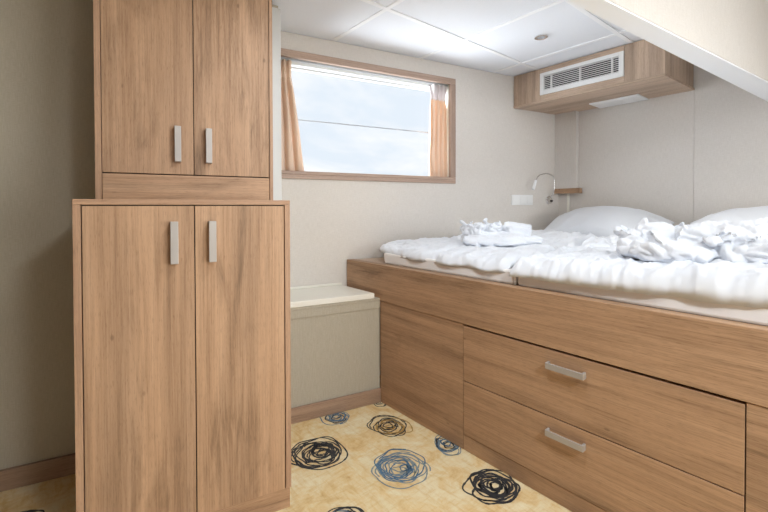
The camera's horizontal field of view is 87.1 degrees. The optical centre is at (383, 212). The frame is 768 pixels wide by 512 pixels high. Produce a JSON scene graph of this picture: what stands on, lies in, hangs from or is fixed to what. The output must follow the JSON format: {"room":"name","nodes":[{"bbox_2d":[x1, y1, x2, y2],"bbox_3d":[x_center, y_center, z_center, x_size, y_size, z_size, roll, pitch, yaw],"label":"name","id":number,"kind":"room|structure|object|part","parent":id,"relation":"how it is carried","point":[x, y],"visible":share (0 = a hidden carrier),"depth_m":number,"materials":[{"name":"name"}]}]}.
{"room":"ship interior","nodes":[
{"label":"ship interior","id":0,"kind":"room"},
{"bbox_2d":[0,0,277,491],"bbox_3d":[-1.477,0.018,1.626,2.059,2.045,0.278,-1,1,-27],"label":"wall","id":1,"kind":"structure","parent":0,"point":[47,128],"depth_m":1.57,"materials":[{"name":"beige paint"}]},
{"bbox_2d":[93,0,272,199],"bbox_3d":[-0.789,-0.525,1.644,0.607,0.955,0.303,-1,1,-27],"label":"upper cabinet","id":2,"kind":"object","parent":1,"relation":"attached to","point":[183,89],"visible":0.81,"depth_m":1.52,"materials":[{"name":"brown wood"}]},
{"bbox_3d":[-1.056,-0.523,1.520,0.018,0.955,0.280,-1,1,-27],"label":"panel","id":3,"kind":"part","parent":2,"relation":"part of","materials":[{"name":"brown wood"}]},
{"bbox_3d":[-0.858,-0.552,1.475,0.288,0.816,0.018,-1,1,-27],"label":"door","id":4,"kind":"part","parent":2,"relation":"part of","materials":[{"name":"brown wood"}]},
{"bbox_3d":[-0.767,-0.257,1.502,0.022,0.132,0.024,-1,1,-27],"label":"handle","id":5,"kind":"part","parent":2,"relation":"part of","materials":[{"name":"silver metal"}]},
{"bbox_3d":[-0.732,-0.094,1.546,0.571,0.096,0.018,-1,1,-27],"label":"rail","id":6,"kind":"part","parent":2,"relation":"part of","materials":[{"name":"brown wood"}]},
{"bbox_3d":[-0.672,-0.257,1.550,0.022,0.132,0.024,-1,1,-27],"label":"handle","id":7,"kind":"part","parent":2,"relation":"part of","materials":[{"name":"silver metal"}]},
{"bbox_3d":[-0.603,-0.555,1.607,0.280,0.816,0.018,-1,1,-27],"label":"door","id":8,"kind":"part","parent":2,"relation":"part of","materials":[{"name":"brown wood"}]},
{"bbox_3d":[-0.530,-0.527,1.790,0.014,0.955,0.280,-1,1,-27],"label":"panel","id":9,"kind":"part","parent":2,"relation":"part of","materials":[{"name":"brown wood"}]},
{"bbox_2d":[272,7,281,199],"bbox_3d":[-0.523,0.020,1.972,0.044,2.027,0.014,-1,1,-27],"label":"trim","id":10,"kind":"structure","parent":1,"relation":"attached to","point":[276,12],"depth_m":1.96,"materials":[{"name":"grey paint"}]},
{"bbox_2d":[0,375,571,511],"bbox_3d":[0.438,1.068,1.020,4.550,0.052,4.404,-1,1,-39],"label":"floor","id":11,"kind":"structure","parent":0,"point":[375,457],"depth_m":1.58,"materials":[{"name":"beige carpet"}]},
{"bbox_2d":[72,199,290,511],"bbox_3d":[-0.727,0.497,1.525,0.614,1.085,0.594,-1,1,-27],"label":"base cabinet","id":12,"kind":"object","parent":11,"relation":"on","point":[182,328],"visible":1,"depth_m":1.26,"materials":[{"name":"brown wood"}]},
{"bbox_3d":[-0.997,0.472,1.398,0.018,0.996,0.571,-1,1,-27],"label":"panel","id":13,"kind":"part","parent":12,"relation":"part of","materials":[{"name":"brown wood"}]},
{"bbox_3d":[-0.732,0.475,1.225,0.288,0.992,0.018,-1,1,-27],"label":"door","id":14,"kind":"part","parent":12,"relation":"part of","materials":[{"name":"brown wood"}]},
{"bbox_3d":[-0.644,0.091,1.242,0.022,0.130,0.024,-1,1,-27],"label":"handle","id":15,"kind":"part","parent":12,"relation":"part of","materials":[{"name":"silver metal"}]},
{"bbox_3d":[-0.733,-0.037,1.528,0.614,0.016,0.572,-1,1,-27],"label":"panel","id":16,"kind":"part","parent":12,"relation":"part of","materials":[{"name":"brown wood"}]},
{"bbox_3d":[-0.548,0.091,1.291,0.022,0.130,0.024,-1,1,-27],"label":"handle","id":17,"kind":"part","parent":12,"relation":"part of","materials":[{"name":"silver metal"}]},
{"bbox_3d":[-0.477,0.472,1.356,0.280,0.992,0.018,-1,1,-27],"label":"door","id":18,"kind":"part","parent":12,"relation":"part of","materials":[{"name":"brown wood"}]},
{"bbox_3d":[-0.467,0.467,1.671,0.018,0.996,0.571,-1,1,-27],"label":"panel","id":19,"kind":"part","parent":12,"relation":"part of","materials":[{"name":"brown wood"}]},
{"bbox_2d":[290,282,380,423],"bbox_3d":[-0.322,0.724,2.216,0.519,0.610,0.320,-1,1,-27],"label":"box","id":20,"kind":"object","parent":11,"relation":"on","point":[335,329],"visible":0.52,"depth_m":2.09,"materials":[{"name":"white laminate"}]},
{"bbox_3d":[-0.250,0.993,2.081,0.519,0.077,0.009,-1,1,-27],"label":"skirting","id":21,"kind":"part","parent":20,"relation":"part of","materials":[{"name":"brown wood"}]},
{"bbox_2d":[347,257,767,511],"bbox_3d":[1.213,0.654,2.094,1.806,0.747,2.372,-1,1,-40],"label":"bed","id":22,"kind":"object","parent":11,"relation":"on","point":[591,404],"visible":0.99,"depth_m":1.37,"materials":[{"name":"brown wood"}]},
{"bbox_3d":[0.173,0.756,1.991,0.026,0.550,0.570,-1,1,-40],"label":"panel","id":23,"kind":"part","parent":22,"relation":"part of","materials":[{"name":"brown wood"}]},
{"bbox_2d":[384,253,517,284],"bbox_3d":[0.870,0.247,2.557,1.718,0.060,1.016,-1,1,-39],"label":"mattress","id":24,"kind":"object","parent":22,"relation":"on","point":[389,258],"visible":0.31,"depth_m":1.88,"materials":[{"name":"white fabric"}]},
{"bbox_2d":[379,229,596,272],"bbox_3d":[0.648,0.177,2.397,1.202,0.130,0.973,-1,1,-39],"label":"duvet","id":25,"kind":"object","parent":24,"relation":"on","point":[451,252],"visible":0.62,"depth_m":2.03,"materials":[{"name":"white fabric"}]},
{"bbox_2d":[460,218,543,246],"bbox_3d":[0.621,0.101,2.169,0.438,0.149,0.242,0,1,-4],"label":"towel","id":26,"kind":"object","parent":25,"relation":"on","point":[513,234],"visible":0.98,"depth_m":2.11,"materials":[{"name":"white fabric"}]},
{"bbox_2d":[544,206,674,236],"bbox_3d":[1.463,0.081,2.772,0.414,0.261,0.800,-1,1,-39],"label":"pillow","id":27,"kind":"object","parent":24,"relation":"on","point":[597,220],"visible":0.55,"depth_m":2.66,"materials":[{"name":"white fabric"}]},
{"bbox_3d":[0.554,0.387,1.540,0.045,0.196,2.372,-1,1,-40],"label":"rail","id":28,"kind":"part","parent":22,"relation":"part of","materials":[{"name":"brown wood"}]},
{"bbox_3d":[0.629,0.788,1.405,0.024,0.022,0.135,-1,1,-40],"label":"handle","id":29,"kind":"part","parent":22,"relation":"part of","materials":[{"name":"silver metal"}]},
{"bbox_3d":[0.628,0.546,1.402,0.024,0.022,0.135,-1,1,-40],"label":"handle","id":30,"kind":"part","parent":22,"relation":"part of","materials":[{"name":"silver metal"}]},
{"bbox_3d":[0.650,0.853,1.415,0.019,0.232,0.924,-1,1,-40],"label":"drawer","id":31,"kind":"part","parent":22,"relation":"part of","materials":[{"name":"brown wood"}]},
{"bbox_3d":[0.649,0.614,1.411,0.019,0.238,0.924,-1,1,-40],"label":"drawer","id":32,"kind":"part","parent":22,"relation":"part of","materials":[{"name":"brown wood"}]},
{"bbox_2d":[518,277,767,325],"bbox_3d":[1.589,0.256,1.680,1.718,0.060,1.238,-1,1,-39],"label":"mattress","id":33,"kind":"object","parent":22,"relation":"on","point":[759,316],"visible":0.3,"depth_m":1.22,"materials":[{"name":"white fabric"}]},
{"bbox_2d":[509,235,767,307],"bbox_3d":[1.334,0.184,1.548,1.218,0.134,1.360,-1,1,-39],"label":"duvet","id":34,"kind":"object","parent":33,"relation":"on","point":[596,263],"visible":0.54,"depth_m":1.27,"materials":[{"name":"white fabric"}]},
{"bbox_2d":[613,216,767,263],"bbox_3d":[1.091,0.087,1.303,0.619,0.166,0.267,0,1,37],"label":"towel","id":35,"kind":"object","parent":34,"relation":"on","point":[702,242],"visible":0.94,"depth_m":1.28,"materials":[{"name":"white fabric"}]},
{"bbox_2d":[690,206,767,223],"bbox_3d":[2.031,0.086,2.080,0.414,0.267,0.840,-1,1,-39],"label":"pillow","id":36,"kind":"object","parent":33,"relation":"on","point":[751,213],"visible":0.3,"depth_m":2.20,"materials":[{"name":"white fabric"}]},
{"bbox_3d":[1.131,0.769,0.845,0.026,0.550,0.560,-1,1,-40],"label":"panel","id":37,"kind":"part","parent":22,"relation":"part of","materials":[{"name":"brown wood"}]},
{"bbox_2d":[281,31,558,374],"bbox_3d":[0.387,-0.002,2.844,2.690,2.045,0.161,-1,1,-27],"label":"wall","id":38,"kind":"structure","parent":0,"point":[501,149],"depth_m":2.74,"materials":[{"name":"beige paint"}]},
{"bbox_2d":[281,48,455,183],"bbox_3d":[-0.093,-0.560,2.574,1.247,0.722,0.170,-1,1,-27],"label":"window","id":39,"kind":"structure","parent":38,"relation":"attached to","point":[450,98],"depth_m":2.56,"materials":[{"name":"brown wood"}]},
{"bbox_2d":[281,59,303,170],"bbox_3d":[-0.538,-0.553,2.323,0.173,0.637,0.050,-1,1,-27],"label":"curtain","id":40,"kind":"object","parent":39,"relation":"hanging from","point":[291,151],"visible":0.66,"depth_m":2.31,"materials":[{"name":"beige fabric"}]},
{"bbox_3d":[-0.123,-0.563,2.631,1.175,0.654,0.030,-1,1,-27],"label":"sash","id":41,"kind":"part","parent":39,"relation":"part of","materials":[{"name":"clear glass"}]},
{"bbox_3d":[-0.096,-0.879,2.574,1.169,0.020,0.084,-1,1,-27],"label":"curtain rail","id":42,"kind":"part","parent":39,"relation":"part of","materials":[{"name":"white metal"}]},
{"bbox_3d":[-0.092,-0.229,2.578,1.195,0.012,0.170,-1,1,-27],"label":"sill","id":43,"kind":"part","parent":39,"relation":"part of","materials":[{"name":"brown wood"}]},
{"bbox_2d":[428,84,447,176],"bbox_3d":[0.372,-0.561,2.790,0.141,0.637,0.053,-1,1,-27],"label":"curtain","id":44,"kind":"object","parent":39,"relation":"hanging from","point":[437,152],"visible":0.98,"depth_m":2.78,"materials":[{"name":"beige fabric"}]},
{"bbox_2d":[511,195,532,204],"bbox_3d":[1.052,-0.100,3.088,0.219,0.070,0.012,-1,1,-27],"label":"socket plate","id":45,"kind":"object","parent":38,"relation":"attached to","point":[515,199],"visible":1,"depth_m":3.08,"materials":[{"name":"white plastic"}]},
{"bbox_2d":[532,173,554,203],"bbox_3d":[1.232,-0.190,3.144,0.291,0.239,0.055,-1,1,-34],"label":"reading lamp","id":46,"kind":"object","parent":38,"relation":"attached to","point":[548,199],"visible":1,"depth_m":3.19,"materials":[{"name":"silver metal"}]},
{"bbox_3d":[1.253,-0.216,3.136,0.234,0.189,0.038,-1,1,-39],"label":"flexible arm","id":47,"kind":"part","parent":46,"relation":"part of","materials":[{"name":"silver metal"}]},
{"bbox_3d":[1.317,-0.104,3.222,0.064,0.064,0.016,-1,1,-27],"label":"wall plate","id":48,"kind":"part","parent":46,"relation":"part of","materials":[{"name":"silver metal"}]},
{"bbox_2d":[272,0,643,76],"bbox_3d":[0.433,-1.026,0.993,4.550,0.050,4.404,-1,1,-39],"label":"ceiling","id":49,"kind":"structure","parent":0,"point":[495,36],"depth_m":2.23,"materials":[{"name":"white paint"}]},
{"bbox_2d":[534,34,547,39],"bbox_3d":[0.909,-1.019,2.338,0.072,0.008,0.072,-1,1,-39],"label":"recessed light","id":50,"kind":"object","parent":49,"relation":"in","point":[540,36],"visible":1,"depth_m":2.34,"materials":[{"name":"silver metal"}]},
{"bbox_2d":[514,40,694,114],"bbox_3d":[1.477,-0.901,2.808,0.493,0.248,0.999,-1,1,-39],"label":"vent box","id":51,"kind":"object","parent":49,"relation":"attached to","point":[641,70],"visible":0.95,"depth_m":2.61,"materials":[{"name":"brown wood"}]},
{"bbox_3d":[1.053,-0.914,2.964,0.019,0.224,0.212,-1,1,-39],"label":"panel","id":52,"kind":"part","parent":51,"relation":"part of","materials":[{"name":"brown wood"}]},
{"bbox_2d":[540,51,623,94],"bbox_3d":[1.290,-0.912,2.668,0.026,0.153,0.544,-1,1,-39],"label":"grille","id":53,"kind":"object","parent":51,"relation":"attached to","point":[608,67],"depth_m":2.64,"materials":[{"name":"white plastic"}]},
{"bbox_3d":[1.293,-1.006,2.669,0.019,0.034,0.545,-1,1,-39],"label":"panel","id":54,"kind":"part","parent":51,"relation":"part of","materials":[{"name":"brown wood"}]},
{"bbox_3d":[1.294,-0.817,2.672,0.019,0.036,0.545,-1,1,-39],"label":"panel","id":55,"kind":"part","parent":51,"relation":"part of","materials":[{"name":"brown wood"}]},
{"bbox_3d":[1.480,-0.794,2.812,0.485,0.014,0.999,-1,1,-39],"label":"panel","id":56,"kind":"part","parent":51,"relation":"part of","materials":[{"name":"brown wood"}]},
{"bbox_2d":[593,96,642,107],"bbox_3d":[1.644,-0.778,2.838,0.147,0.002,0.272,-1,1,-39],"label":"diffuser","id":57,"kind":"object","parent":51,"relation":"attached to","point":[625,99],"depth_m":2.81,"materials":[{"name":"white plastic"}]},
{"bbox_3d":[1.644,-0.783,2.838,0.187,0.008,0.316,-1,1,-39],"label":"light panel","id":58,"kind":"part","parent":51,"relation":"part of","materials":[{"name":"white paint"}]},
{"bbox_3d":[1.534,-0.907,2.377,0.019,0.224,0.213,-1,1,-39],"label":"panel","id":59,"kind":"part","parent":51,"relation":"part of","materials":[{"name":"brown wood"}]},
{"bbox_2d":[555,111,578,188],"bbox_3d":[1.449,-0.613,3.203,0.044,0.837,0.170,-1,1,-39],"label":"wall column","id":60,"kind":"structure","parent":0,"point":[566,124],"depth_m":3.18,"materials":[{"name":"beige paint"}]},
{"bbox_2d":[558,65,767,225],"bbox_3d":[2.492,0.003,2.070,0.122,2.045,3.240,-1,1,-39],"label":"wall","id":61,"kind":"structure","parent":0,"point":[640,154],"depth_m":2.64,"materials":[{"name":"beige paint"}]},
{"bbox_2d":[554,188,581,193],"bbox_3d":[1.451,-0.175,3.192,0.059,0.038,0.202,-1,1,-39],"label":"corner shelf","id":62,"kind":"object","parent":61,"relation":"attached to","point":[565,190],"visible":0.89,"depth_m":3.16,"materials":[{"name":"brown wood"}]},
{"bbox_2d":[567,194,568,211],"bbox_3d":[1.469,0.429,3.224,0.007,1.168,0.016,-1,1,-39],"label":"trim","id":63,"kind":"structure","parent":61,"relation":"attached to","point":[567,194],"depth_m":3.21,"materials":[{"name":"white laminate"}]},
{"bbox_2d":[608,0,767,80],"bbox_3d":[1.284,-0.817,1.644,2.300,0.386,0.121,-1,1,-33],"label":"wall header","id":64,"kind":"structure","parent":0,"point":[735,31],"depth_m":1.61,"materials":[{"name":"beige paint"}]},
{"bbox_2d":[568,0,767,101],"bbox_3d":[1.284,-0.621,1.646,2.298,0.006,0.117,-1,1,-33],"label":"trim","id":65,"kind":"structure","parent":64,"relation":"attached to","point":[607,10],"depth_m":1.48,"materials":[{"name":"white paint"}]}
]}

